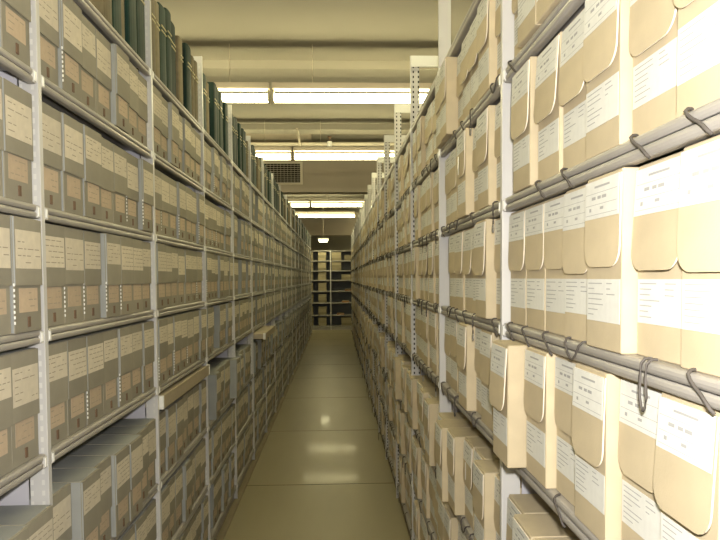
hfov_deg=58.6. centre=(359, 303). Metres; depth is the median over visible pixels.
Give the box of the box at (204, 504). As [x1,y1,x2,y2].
[200,495,208,539]
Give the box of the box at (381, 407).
[378,403,383,439]
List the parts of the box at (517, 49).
pull cord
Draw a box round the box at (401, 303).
[399,300,404,342]
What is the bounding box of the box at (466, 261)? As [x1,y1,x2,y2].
[462,227,472,323]
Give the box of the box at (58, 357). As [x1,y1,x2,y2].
[25,341,68,446]
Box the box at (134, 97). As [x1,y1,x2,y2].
[128,61,138,140]
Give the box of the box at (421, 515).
[420,513,423,539]
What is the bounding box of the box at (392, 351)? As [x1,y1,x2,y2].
[390,350,402,387]
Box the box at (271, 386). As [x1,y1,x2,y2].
[270,386,272,410]
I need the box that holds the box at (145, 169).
[138,159,153,232]
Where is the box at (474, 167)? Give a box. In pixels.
[469,126,479,224]
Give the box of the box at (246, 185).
[245,182,247,215]
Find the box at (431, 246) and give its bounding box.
[428,240,435,303]
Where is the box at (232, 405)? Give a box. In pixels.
[229,403,235,445]
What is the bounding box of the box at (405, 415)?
[402,415,406,466]
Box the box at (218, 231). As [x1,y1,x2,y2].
[216,206,220,248]
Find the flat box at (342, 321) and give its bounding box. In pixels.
[341,320,351,322]
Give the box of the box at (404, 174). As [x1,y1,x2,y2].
[401,152,406,208]
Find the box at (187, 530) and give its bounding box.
[182,523,189,539]
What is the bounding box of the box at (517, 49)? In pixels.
[508,0,521,71]
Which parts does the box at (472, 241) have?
pull cord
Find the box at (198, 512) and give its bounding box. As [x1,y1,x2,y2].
[195,504,201,539]
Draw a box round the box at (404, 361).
[400,359,410,410]
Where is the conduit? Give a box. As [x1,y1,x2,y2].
[296,128,300,145]
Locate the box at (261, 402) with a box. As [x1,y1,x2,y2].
[260,402,262,430]
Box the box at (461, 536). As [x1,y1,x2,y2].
[458,521,464,539]
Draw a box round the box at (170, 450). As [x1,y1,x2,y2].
[145,403,175,470]
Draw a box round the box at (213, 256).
[211,254,214,298]
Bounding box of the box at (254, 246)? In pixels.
[253,227,256,257]
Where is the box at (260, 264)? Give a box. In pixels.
[259,263,261,290]
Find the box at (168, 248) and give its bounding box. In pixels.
[166,245,171,306]
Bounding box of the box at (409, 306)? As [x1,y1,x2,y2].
[408,303,410,350]
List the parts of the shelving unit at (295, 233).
post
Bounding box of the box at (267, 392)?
[267,392,268,418]
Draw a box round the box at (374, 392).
[372,384,375,407]
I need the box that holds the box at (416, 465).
[412,441,421,498]
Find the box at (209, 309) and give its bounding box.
[207,307,212,354]
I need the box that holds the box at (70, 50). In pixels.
[58,0,82,102]
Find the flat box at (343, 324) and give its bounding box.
[341,323,351,325]
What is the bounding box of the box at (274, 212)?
[274,212,275,235]
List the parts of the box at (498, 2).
pull cord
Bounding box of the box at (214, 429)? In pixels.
[209,425,217,475]
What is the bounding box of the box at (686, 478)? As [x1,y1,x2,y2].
[653,391,719,539]
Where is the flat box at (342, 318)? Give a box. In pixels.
[341,317,351,319]
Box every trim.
[215,333,312,539]
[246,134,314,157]
[247,483,375,485]
[353,336,410,539]
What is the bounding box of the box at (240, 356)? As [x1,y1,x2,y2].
[236,354,243,392]
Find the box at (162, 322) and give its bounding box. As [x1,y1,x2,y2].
[143,318,167,384]
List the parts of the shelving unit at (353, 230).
post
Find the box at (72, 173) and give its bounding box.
[61,112,83,215]
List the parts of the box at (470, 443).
pull cord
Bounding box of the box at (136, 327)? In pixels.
[121,323,142,398]
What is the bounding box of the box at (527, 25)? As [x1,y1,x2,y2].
[518,0,540,47]
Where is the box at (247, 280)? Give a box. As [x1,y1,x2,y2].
[245,261,249,292]
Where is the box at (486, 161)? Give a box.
[476,105,496,209]
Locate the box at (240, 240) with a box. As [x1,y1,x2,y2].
[237,220,243,254]
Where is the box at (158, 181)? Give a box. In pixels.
[154,168,161,234]
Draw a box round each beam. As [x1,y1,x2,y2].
[202,60,437,76]
[241,124,409,133]
[264,158,392,193]
[295,213,359,235]
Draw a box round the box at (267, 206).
[266,204,268,230]
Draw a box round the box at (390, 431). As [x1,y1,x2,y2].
[389,431,392,463]
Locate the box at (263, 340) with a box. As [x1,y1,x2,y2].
[263,340,264,362]
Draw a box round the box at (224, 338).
[223,304,225,344]
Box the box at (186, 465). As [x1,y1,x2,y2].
[180,458,192,521]
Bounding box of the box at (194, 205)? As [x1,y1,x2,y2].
[192,191,196,242]
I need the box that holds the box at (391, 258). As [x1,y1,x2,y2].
[389,258,392,295]
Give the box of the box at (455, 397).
[454,320,462,416]
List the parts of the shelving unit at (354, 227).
post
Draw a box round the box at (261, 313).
[260,295,263,322]
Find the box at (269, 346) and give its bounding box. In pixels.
[267,336,270,358]
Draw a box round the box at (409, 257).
[406,251,410,302]
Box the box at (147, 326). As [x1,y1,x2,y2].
[134,321,154,392]
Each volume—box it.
[89,0,111,24]
[112,0,121,36]
[121,0,124,39]
[124,0,136,52]
[136,0,145,62]
[136,0,155,74]
[154,0,159,78]
[157,2,166,86]
[164,7,171,92]
[171,21,175,96]
[175,36,182,104]
[182,43,191,114]
[191,55,194,117]
[194,60,197,121]
[203,73,206,131]
[206,82,209,133]
[207,82,216,142]
[216,87,218,144]
[218,91,221,148]
[222,101,222,149]
[223,102,228,155]
[232,114,233,161]
[233,117,235,163]
[234,117,237,165]
[237,123,241,170]
[241,128,244,173]
[244,131,245,174]
[246,141,248,178]
[251,145,252,182]
[252,145,254,184]
[254,149,255,186]
[256,156,258,189]
[259,158,261,192]
[259,159,259,190]
[264,164,265,197]
[264,166,264,196]
[266,168,267,199]
[268,172,269,201]
[276,183,277,210]
[281,191,282,216]
[284,199,285,219]
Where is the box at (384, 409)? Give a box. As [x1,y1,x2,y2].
[382,409,385,440]
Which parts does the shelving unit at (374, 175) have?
post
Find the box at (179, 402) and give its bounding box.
[173,398,183,461]
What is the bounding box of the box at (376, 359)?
[376,359,377,384]
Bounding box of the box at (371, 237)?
[370,237,371,260]
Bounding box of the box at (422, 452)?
[419,449,424,512]
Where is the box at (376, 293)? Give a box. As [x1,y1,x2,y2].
[374,293,377,321]
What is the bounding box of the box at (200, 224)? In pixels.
[196,193,204,244]
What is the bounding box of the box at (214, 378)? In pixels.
[208,371,220,419]
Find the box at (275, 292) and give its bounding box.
[275,292,276,314]
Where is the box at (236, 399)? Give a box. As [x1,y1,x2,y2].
[236,399,237,419]
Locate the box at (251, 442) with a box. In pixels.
[250,418,252,452]
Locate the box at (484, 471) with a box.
[473,459,499,539]
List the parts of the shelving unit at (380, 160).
post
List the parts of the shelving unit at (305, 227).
post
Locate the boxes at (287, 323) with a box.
[118,218,311,539]
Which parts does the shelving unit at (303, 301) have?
post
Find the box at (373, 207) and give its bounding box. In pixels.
[370,207,373,234]
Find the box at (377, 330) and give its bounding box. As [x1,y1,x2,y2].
[375,330,377,359]
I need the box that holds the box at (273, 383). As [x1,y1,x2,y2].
[272,383,273,408]
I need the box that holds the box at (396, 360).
[393,357,410,399]
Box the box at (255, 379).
[254,378,256,410]
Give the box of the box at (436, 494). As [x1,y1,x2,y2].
[435,482,438,539]
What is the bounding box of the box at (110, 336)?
[93,329,118,414]
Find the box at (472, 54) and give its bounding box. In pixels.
[468,15,478,135]
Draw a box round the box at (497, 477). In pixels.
[494,473,521,539]
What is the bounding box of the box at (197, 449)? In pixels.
[192,444,200,500]
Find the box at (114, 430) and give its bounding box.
[95,426,148,500]
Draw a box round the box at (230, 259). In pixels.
[229,257,232,295]
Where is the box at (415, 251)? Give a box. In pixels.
[411,247,419,298]
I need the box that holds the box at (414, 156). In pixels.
[412,129,417,188]
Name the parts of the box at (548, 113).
pull cord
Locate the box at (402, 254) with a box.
[399,253,404,300]
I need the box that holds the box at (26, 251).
[8,215,41,333]
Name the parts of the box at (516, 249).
pull cord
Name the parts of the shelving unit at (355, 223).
post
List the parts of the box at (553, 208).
pull cord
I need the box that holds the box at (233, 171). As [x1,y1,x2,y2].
[233,171,233,206]
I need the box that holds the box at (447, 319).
[441,316,450,394]
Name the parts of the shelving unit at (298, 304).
post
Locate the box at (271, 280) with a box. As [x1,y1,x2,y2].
[270,265,273,288]
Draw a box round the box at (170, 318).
[157,316,173,377]
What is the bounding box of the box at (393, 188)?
[392,169,394,206]
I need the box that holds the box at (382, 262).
[379,260,383,292]
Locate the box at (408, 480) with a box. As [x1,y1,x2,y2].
[405,473,410,522]
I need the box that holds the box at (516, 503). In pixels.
[506,494,554,539]
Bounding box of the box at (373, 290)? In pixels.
[370,290,373,317]
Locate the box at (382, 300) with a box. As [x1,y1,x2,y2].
[378,294,384,325]
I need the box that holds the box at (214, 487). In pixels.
[210,477,217,527]
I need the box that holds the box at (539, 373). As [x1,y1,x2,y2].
[524,346,556,488]
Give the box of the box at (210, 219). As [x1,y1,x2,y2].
[208,201,212,246]
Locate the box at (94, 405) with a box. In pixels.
[75,332,104,425]
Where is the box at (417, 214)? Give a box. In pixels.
[414,185,420,239]
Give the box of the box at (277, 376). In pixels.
[277,376,278,398]
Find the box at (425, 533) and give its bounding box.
[423,520,428,539]
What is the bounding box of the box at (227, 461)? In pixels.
[224,458,228,496]
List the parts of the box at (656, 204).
pull cord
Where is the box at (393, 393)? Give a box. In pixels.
[391,393,394,430]
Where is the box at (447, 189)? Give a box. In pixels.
[441,156,450,236]
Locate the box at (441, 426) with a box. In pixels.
[435,419,475,501]
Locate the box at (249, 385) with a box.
[247,381,251,414]
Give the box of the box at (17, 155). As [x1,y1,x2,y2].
[2,78,33,203]
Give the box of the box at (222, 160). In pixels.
[220,156,225,200]
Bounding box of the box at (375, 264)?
[372,263,377,290]
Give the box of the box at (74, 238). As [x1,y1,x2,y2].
[62,226,84,323]
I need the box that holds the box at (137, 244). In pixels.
[133,239,143,312]
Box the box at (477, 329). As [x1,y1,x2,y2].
[471,326,482,426]
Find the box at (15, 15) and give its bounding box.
[0,0,30,66]
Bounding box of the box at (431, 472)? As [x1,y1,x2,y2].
[427,466,434,534]
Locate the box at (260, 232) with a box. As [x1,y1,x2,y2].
[260,232,261,258]
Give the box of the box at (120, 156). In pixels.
[113,144,126,226]
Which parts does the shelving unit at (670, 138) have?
shelf, shelf, shelf, shelf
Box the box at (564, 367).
[553,354,580,527]
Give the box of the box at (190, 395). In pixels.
[186,388,193,445]
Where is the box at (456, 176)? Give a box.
[453,176,460,229]
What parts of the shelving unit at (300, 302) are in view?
post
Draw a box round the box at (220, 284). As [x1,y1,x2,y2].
[217,255,223,297]
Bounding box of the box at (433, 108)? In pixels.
[430,98,437,177]
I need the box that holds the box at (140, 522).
[131,511,146,539]
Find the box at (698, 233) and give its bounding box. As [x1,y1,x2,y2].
[677,135,719,414]
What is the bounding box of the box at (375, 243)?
[373,234,376,262]
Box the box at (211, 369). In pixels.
[210,368,220,401]
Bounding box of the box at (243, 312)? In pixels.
[238,299,244,333]
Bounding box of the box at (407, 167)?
[405,142,409,195]
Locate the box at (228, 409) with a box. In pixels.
[226,407,231,448]
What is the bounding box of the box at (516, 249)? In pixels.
[507,208,526,340]
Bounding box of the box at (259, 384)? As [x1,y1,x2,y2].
[257,371,260,401]
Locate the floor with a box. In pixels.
[224,327,409,539]
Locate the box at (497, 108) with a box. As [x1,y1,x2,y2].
[492,102,499,232]
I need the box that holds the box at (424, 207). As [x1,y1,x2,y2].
[422,179,426,252]
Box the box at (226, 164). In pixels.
[226,164,226,201]
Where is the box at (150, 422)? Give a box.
[108,418,155,491]
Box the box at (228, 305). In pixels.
[220,303,231,343]
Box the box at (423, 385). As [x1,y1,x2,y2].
[419,383,437,447]
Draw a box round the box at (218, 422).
[214,420,220,466]
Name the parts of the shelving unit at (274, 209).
post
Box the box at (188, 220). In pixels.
[185,187,192,241]
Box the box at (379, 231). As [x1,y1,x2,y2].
[376,229,381,260]
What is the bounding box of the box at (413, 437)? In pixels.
[412,435,417,483]
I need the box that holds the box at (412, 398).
[408,375,430,428]
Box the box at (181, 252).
[177,248,184,304]
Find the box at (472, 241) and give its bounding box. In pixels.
[471,227,475,340]
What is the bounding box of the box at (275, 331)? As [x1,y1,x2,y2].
[274,331,276,350]
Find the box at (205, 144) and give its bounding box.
[204,141,206,187]
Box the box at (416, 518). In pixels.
[413,500,420,539]
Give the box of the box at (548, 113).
[534,31,563,198]
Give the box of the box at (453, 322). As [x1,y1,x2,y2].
[446,318,458,401]
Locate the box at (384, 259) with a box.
[381,259,385,291]
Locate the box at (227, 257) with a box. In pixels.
[227,257,229,296]
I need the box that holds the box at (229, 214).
[229,214,230,251]
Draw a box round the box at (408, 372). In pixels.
[406,371,420,420]
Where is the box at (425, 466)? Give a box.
[421,455,429,517]
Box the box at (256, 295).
[256,295,260,322]
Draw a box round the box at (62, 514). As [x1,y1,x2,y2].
[29,483,71,539]
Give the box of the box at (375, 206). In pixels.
[373,202,376,228]
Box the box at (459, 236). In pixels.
[454,230,464,321]
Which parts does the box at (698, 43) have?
pull cord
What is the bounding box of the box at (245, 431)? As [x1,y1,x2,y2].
[243,429,247,466]
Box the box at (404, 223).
[401,199,408,245]
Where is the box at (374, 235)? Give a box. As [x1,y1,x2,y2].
[372,235,374,259]
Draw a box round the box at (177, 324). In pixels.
[166,314,181,375]
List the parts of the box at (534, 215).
pull cord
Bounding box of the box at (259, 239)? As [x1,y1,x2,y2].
[258,231,260,258]
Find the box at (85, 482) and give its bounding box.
[29,468,100,539]
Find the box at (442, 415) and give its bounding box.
[438,412,467,419]
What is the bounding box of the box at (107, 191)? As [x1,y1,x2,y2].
[101,137,113,223]
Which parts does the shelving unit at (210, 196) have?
panel, post, shelf, shelf, shelf, shelf, shelf, shelf, shelf, shelf, kick plate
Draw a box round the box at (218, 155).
[217,155,219,196]
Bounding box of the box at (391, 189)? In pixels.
[390,171,393,208]
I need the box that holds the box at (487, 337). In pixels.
[479,329,499,430]
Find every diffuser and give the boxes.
[221,93,267,102]
[256,154,290,159]
[274,94,426,102]
[291,204,308,206]
[295,154,393,159]
[299,214,353,216]
[312,203,371,206]
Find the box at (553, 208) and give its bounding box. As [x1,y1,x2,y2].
[542,193,565,355]
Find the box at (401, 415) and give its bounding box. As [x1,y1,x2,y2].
[398,409,405,453]
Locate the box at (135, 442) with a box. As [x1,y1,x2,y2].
[80,435,142,520]
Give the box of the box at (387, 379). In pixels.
[384,379,387,415]
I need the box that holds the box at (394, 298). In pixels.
[393,298,394,334]
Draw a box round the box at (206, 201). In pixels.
[205,199,208,245]
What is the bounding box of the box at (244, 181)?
[244,181,245,213]
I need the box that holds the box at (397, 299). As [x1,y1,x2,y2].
[396,299,397,347]
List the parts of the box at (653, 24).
pull cord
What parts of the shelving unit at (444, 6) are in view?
shelf, shelf, shelf, shelf, shelf, shelf, shelf, post, panel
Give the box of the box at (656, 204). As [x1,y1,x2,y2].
[631,151,683,411]
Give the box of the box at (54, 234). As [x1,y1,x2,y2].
[45,223,65,326]
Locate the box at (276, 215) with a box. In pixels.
[276,215,277,236]
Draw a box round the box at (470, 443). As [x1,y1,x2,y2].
[460,437,492,532]
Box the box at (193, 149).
[190,127,195,179]
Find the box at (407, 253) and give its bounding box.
[404,251,408,306]
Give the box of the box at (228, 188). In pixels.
[226,164,230,203]
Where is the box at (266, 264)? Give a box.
[266,264,267,289]
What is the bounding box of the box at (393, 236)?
[390,215,394,260]
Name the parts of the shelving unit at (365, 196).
post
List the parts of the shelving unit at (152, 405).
panel, post, shelf, shelf, shelf, shelf, shelf, shelf, shelf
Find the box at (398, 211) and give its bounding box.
[395,209,399,254]
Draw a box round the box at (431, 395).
[428,393,438,397]
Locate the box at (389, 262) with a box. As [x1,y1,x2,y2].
[386,258,391,295]
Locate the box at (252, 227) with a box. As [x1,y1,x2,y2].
[252,227,253,256]
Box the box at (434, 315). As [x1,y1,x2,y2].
[430,311,438,382]
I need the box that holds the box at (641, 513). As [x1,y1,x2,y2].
[618,377,662,539]
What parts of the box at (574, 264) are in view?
pull cord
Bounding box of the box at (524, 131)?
[511,56,537,192]
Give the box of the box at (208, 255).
[206,253,211,299]
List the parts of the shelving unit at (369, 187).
post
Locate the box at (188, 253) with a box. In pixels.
[184,249,191,303]
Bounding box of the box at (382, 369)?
[380,369,383,400]
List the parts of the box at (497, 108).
pull cord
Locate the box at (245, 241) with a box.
[243,221,247,255]
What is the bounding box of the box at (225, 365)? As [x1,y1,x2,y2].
[208,363,227,405]
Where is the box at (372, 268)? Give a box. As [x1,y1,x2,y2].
[370,264,374,290]
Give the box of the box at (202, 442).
[198,438,205,491]
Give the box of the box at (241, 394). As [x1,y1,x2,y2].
[240,392,242,427]
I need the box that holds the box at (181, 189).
[176,182,185,240]
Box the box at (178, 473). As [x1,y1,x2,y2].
[172,466,182,532]
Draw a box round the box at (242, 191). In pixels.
[239,177,244,213]
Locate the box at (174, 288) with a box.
[171,247,177,305]
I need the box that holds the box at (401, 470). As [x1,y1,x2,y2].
[398,456,405,502]
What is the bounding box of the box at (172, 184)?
[169,178,176,238]
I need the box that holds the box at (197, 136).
[195,131,200,183]
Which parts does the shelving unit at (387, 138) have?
shelf, shelf, post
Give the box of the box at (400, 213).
[397,208,401,253]
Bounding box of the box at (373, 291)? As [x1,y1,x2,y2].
[371,291,374,320]
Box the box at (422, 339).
[419,307,423,369]
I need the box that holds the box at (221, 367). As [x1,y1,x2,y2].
[210,365,223,408]
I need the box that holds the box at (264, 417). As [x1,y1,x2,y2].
[263,397,265,424]
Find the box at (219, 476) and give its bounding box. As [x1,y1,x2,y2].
[217,470,221,516]
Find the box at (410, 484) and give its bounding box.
[410,484,411,538]
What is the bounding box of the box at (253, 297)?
[253,297,255,326]
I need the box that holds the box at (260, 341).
[253,339,262,368]
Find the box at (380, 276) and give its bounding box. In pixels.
[377,261,381,292]
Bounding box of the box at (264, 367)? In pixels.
[262,366,265,393]
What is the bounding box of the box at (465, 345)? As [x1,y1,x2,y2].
[457,322,475,410]
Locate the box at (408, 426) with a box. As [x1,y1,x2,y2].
[405,422,411,472]
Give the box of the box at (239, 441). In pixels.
[238,438,240,476]
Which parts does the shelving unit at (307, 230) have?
post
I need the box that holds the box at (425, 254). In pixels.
[421,244,428,314]
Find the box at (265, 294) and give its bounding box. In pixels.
[265,294,267,319]
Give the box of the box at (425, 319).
[422,308,429,380]
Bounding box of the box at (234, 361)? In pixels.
[211,357,239,397]
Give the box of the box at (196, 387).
[192,384,199,438]
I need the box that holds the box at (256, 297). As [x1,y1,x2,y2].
[253,296,258,324]
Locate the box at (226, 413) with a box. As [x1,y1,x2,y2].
[221,411,228,455]
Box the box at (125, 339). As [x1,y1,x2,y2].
[107,326,132,406]
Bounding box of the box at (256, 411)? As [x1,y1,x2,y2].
[255,411,256,441]
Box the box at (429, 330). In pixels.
[426,310,431,378]
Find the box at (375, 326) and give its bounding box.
[373,326,377,353]
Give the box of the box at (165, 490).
[161,485,169,539]
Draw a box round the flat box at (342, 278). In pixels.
[341,277,350,279]
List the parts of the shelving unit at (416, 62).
shelf, shelf, shelf, shelf, shelf, shelf, shelf, post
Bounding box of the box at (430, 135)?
[425,101,433,171]
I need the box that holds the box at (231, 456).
[228,453,234,496]
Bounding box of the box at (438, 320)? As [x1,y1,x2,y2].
[435,320,438,396]
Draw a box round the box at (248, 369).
[235,346,249,379]
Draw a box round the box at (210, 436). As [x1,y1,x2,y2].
[209,431,211,476]
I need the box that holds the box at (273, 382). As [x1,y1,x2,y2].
[273,382,275,405]
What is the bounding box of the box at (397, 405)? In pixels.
[394,401,399,443]
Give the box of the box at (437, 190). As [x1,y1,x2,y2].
[435,170,438,248]
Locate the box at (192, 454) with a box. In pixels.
[186,451,194,504]
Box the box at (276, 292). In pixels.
[276,292,277,313]
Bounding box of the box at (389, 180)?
[384,178,390,215]
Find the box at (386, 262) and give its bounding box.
[383,258,388,291]
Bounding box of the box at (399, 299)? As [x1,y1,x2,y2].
[397,299,399,339]
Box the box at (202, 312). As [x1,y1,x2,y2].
[193,309,206,359]
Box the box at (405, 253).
[401,253,405,300]
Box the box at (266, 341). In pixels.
[265,338,267,360]
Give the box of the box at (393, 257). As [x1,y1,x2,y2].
[392,255,394,292]
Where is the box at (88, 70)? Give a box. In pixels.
[81,15,96,111]
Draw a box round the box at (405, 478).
[402,467,407,513]
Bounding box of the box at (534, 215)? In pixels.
[521,201,545,346]
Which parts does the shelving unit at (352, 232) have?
post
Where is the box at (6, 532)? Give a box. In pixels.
[0,526,28,539]
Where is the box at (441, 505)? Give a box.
[438,495,448,539]
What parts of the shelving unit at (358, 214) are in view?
post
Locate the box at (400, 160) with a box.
[398,155,403,199]
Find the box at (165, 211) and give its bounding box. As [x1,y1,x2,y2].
[161,173,169,236]
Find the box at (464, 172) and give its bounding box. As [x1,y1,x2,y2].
[456,128,473,218]
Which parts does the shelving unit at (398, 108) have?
shelf, shelf, shelf, shelf, post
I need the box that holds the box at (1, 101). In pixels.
[0,76,3,196]
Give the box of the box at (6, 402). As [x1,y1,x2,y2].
[0,354,12,477]
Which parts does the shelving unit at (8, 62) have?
shelf, shelf, shelf, shelf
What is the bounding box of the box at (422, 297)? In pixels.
[417,245,424,305]
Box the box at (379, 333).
[376,332,384,364]
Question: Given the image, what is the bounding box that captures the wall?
[311,236,350,250]
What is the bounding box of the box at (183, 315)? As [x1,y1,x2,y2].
[175,313,187,370]
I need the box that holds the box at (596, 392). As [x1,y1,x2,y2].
[571,363,622,539]
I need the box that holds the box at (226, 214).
[224,210,228,250]
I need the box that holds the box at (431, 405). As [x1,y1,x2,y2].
[424,398,451,465]
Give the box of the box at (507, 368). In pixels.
[489,340,531,467]
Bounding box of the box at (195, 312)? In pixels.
[188,310,198,362]
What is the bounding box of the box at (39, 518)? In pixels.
[0,505,53,539]
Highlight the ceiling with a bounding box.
[155,0,472,212]
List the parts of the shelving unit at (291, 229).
post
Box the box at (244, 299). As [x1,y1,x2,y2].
[244,299,246,331]
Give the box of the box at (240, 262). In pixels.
[238,260,243,293]
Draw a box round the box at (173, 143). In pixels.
[167,102,179,167]
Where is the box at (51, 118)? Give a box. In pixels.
[42,102,61,210]
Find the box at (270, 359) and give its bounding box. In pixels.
[268,358,271,383]
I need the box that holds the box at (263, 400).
[262,400,263,427]
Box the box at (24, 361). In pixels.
[0,347,39,469]
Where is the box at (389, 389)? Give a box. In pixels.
[385,384,392,423]
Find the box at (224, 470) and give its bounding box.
[221,464,227,511]
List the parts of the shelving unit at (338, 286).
post, shelf, shelf, shelf, shelf, kick plate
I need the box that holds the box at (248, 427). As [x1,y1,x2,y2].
[246,425,249,460]
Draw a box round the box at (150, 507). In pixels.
[142,498,156,539]
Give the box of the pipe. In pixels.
[251,142,402,145]
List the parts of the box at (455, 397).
pull cord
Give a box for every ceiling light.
[214,43,270,103]
[254,120,291,160]
[272,44,431,103]
[288,199,309,206]
[293,123,393,160]
[295,198,354,217]
[311,199,371,206]
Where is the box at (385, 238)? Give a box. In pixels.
[381,221,387,258]
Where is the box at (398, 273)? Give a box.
[397,254,400,299]
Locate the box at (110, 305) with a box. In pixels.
[99,233,120,317]
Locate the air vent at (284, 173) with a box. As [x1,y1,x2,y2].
[264,162,302,184]
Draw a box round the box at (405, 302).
[402,302,406,350]
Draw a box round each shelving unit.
[0,0,158,539]
[0,47,46,495]
[120,0,208,539]
[171,56,236,539]
[210,105,254,498]
[235,136,266,459]
[252,157,275,432]
[265,173,282,411]
[274,185,287,396]
[277,195,292,384]
[287,203,296,374]
[292,209,299,365]
[296,215,301,358]
[299,219,304,352]
[302,223,306,347]
[304,227,308,343]
[307,230,309,339]
[308,235,311,333]
[311,250,330,329]
[330,250,351,329]
[351,232,352,321]
[352,230,353,324]
[353,227,354,338]
[354,223,356,347]
[355,219,357,350]
[357,214,359,352]
[358,209,361,365]
[360,202,371,374]
[362,195,376,384]
[365,185,376,396]
[368,173,383,411]
[372,157,393,431]
[377,135,406,459]
[384,104,421,497]
[395,56,437,539]
[411,0,465,539]
[439,0,548,539]
[502,0,719,539]
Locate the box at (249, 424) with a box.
[248,422,250,454]
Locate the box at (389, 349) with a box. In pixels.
[387,348,394,384]
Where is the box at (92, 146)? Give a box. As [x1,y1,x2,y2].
[82,125,102,219]
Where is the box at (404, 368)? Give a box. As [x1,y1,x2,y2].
[401,365,410,411]
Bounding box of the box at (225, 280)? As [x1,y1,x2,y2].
[223,256,227,296]
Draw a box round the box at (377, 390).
[374,390,377,416]
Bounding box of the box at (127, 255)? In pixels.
[120,236,133,315]
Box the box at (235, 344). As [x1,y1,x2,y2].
[235,344,250,374]
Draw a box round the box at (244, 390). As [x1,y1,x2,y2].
[242,389,245,425]
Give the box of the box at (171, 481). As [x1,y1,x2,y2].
[164,475,175,539]
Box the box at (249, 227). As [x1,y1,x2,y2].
[247,224,250,256]
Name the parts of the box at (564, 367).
pull cord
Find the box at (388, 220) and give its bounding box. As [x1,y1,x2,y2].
[385,218,389,257]
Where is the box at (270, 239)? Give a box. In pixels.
[269,237,271,261]
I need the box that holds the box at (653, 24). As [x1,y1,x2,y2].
[629,0,677,158]
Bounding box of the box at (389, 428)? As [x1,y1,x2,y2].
[386,423,390,458]
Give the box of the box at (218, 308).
[211,304,223,347]
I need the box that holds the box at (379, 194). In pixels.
[377,194,380,225]
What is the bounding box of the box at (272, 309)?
[271,293,273,316]
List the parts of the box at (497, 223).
pull cord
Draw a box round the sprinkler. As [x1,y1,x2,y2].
[327,136,331,146]
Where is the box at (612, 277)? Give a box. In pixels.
[584,167,638,354]
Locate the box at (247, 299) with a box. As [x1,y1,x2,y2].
[243,298,248,330]
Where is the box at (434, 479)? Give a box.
[431,473,436,539]
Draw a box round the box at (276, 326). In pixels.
[276,326,277,349]
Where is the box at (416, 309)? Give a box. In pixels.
[412,305,418,360]
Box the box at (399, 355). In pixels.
[397,354,409,356]
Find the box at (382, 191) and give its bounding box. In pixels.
[378,190,383,224]
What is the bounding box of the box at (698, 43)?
[673,0,719,135]
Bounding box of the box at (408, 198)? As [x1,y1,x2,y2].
[406,193,410,243]
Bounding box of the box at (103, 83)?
[95,28,111,121]
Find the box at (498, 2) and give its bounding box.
[490,0,500,93]
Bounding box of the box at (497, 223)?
[491,218,499,335]
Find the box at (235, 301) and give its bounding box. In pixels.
[235,301,236,337]
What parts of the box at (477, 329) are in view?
pull cord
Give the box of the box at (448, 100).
[439,57,457,141]
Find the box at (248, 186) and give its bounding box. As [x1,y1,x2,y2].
[247,186,248,216]
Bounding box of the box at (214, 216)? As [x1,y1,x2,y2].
[212,203,216,247]
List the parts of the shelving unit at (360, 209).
post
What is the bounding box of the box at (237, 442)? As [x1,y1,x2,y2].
[237,442,238,478]
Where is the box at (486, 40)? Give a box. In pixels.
[476,0,496,100]
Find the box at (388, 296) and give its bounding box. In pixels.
[385,296,389,334]
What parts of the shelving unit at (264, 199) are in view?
post, shelf, shelf, shelf, shelf, shelf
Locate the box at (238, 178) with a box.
[237,175,239,209]
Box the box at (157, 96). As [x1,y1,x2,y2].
[153,85,161,156]
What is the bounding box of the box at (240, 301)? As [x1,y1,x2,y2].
[235,300,242,335]
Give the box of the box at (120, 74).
[110,44,129,133]
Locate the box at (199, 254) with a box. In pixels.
[196,251,202,301]
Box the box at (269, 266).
[268,265,270,288]
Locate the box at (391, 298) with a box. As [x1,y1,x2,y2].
[389,297,393,332]
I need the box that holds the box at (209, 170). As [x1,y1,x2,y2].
[206,144,211,190]
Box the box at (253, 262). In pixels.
[253,262,254,291]
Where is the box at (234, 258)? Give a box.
[234,258,235,287]
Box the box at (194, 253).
[191,250,196,302]
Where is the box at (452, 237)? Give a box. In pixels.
[447,233,455,316]
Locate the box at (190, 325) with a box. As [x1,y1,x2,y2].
[179,311,193,366]
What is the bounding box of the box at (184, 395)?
[179,393,187,448]
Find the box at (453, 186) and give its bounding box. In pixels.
[446,147,457,232]
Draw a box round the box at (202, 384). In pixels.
[198,380,206,432]
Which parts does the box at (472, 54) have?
pull cord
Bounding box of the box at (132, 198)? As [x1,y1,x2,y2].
[126,153,138,228]
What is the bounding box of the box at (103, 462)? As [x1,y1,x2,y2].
[52,455,111,539]
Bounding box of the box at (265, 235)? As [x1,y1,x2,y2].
[265,235,266,259]
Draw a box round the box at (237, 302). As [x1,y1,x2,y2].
[236,301,238,336]
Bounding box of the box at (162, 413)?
[145,409,165,475]
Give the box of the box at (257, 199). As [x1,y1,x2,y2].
[255,196,259,224]
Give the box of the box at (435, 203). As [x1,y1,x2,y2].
[429,169,438,239]
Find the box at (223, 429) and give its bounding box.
[218,416,225,461]
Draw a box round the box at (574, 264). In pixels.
[562,184,586,359]
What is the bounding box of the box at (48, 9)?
[39,0,58,86]
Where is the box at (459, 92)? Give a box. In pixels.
[453,52,462,139]
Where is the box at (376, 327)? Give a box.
[374,327,377,358]
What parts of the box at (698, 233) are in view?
pull cord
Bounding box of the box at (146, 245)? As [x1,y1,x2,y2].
[142,241,150,310]
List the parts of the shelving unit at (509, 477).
shelf, shelf, shelf, shelf, shelf, shelf, post, panel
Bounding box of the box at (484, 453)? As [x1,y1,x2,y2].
[469,447,498,539]
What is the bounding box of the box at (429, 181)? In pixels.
[426,172,434,251]
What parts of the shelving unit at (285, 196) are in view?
post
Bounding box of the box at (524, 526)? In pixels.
[512,513,576,539]
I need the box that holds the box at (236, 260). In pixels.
[235,259,237,294]
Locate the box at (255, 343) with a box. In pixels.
[247,341,257,372]
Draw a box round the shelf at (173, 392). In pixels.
[145,364,209,409]

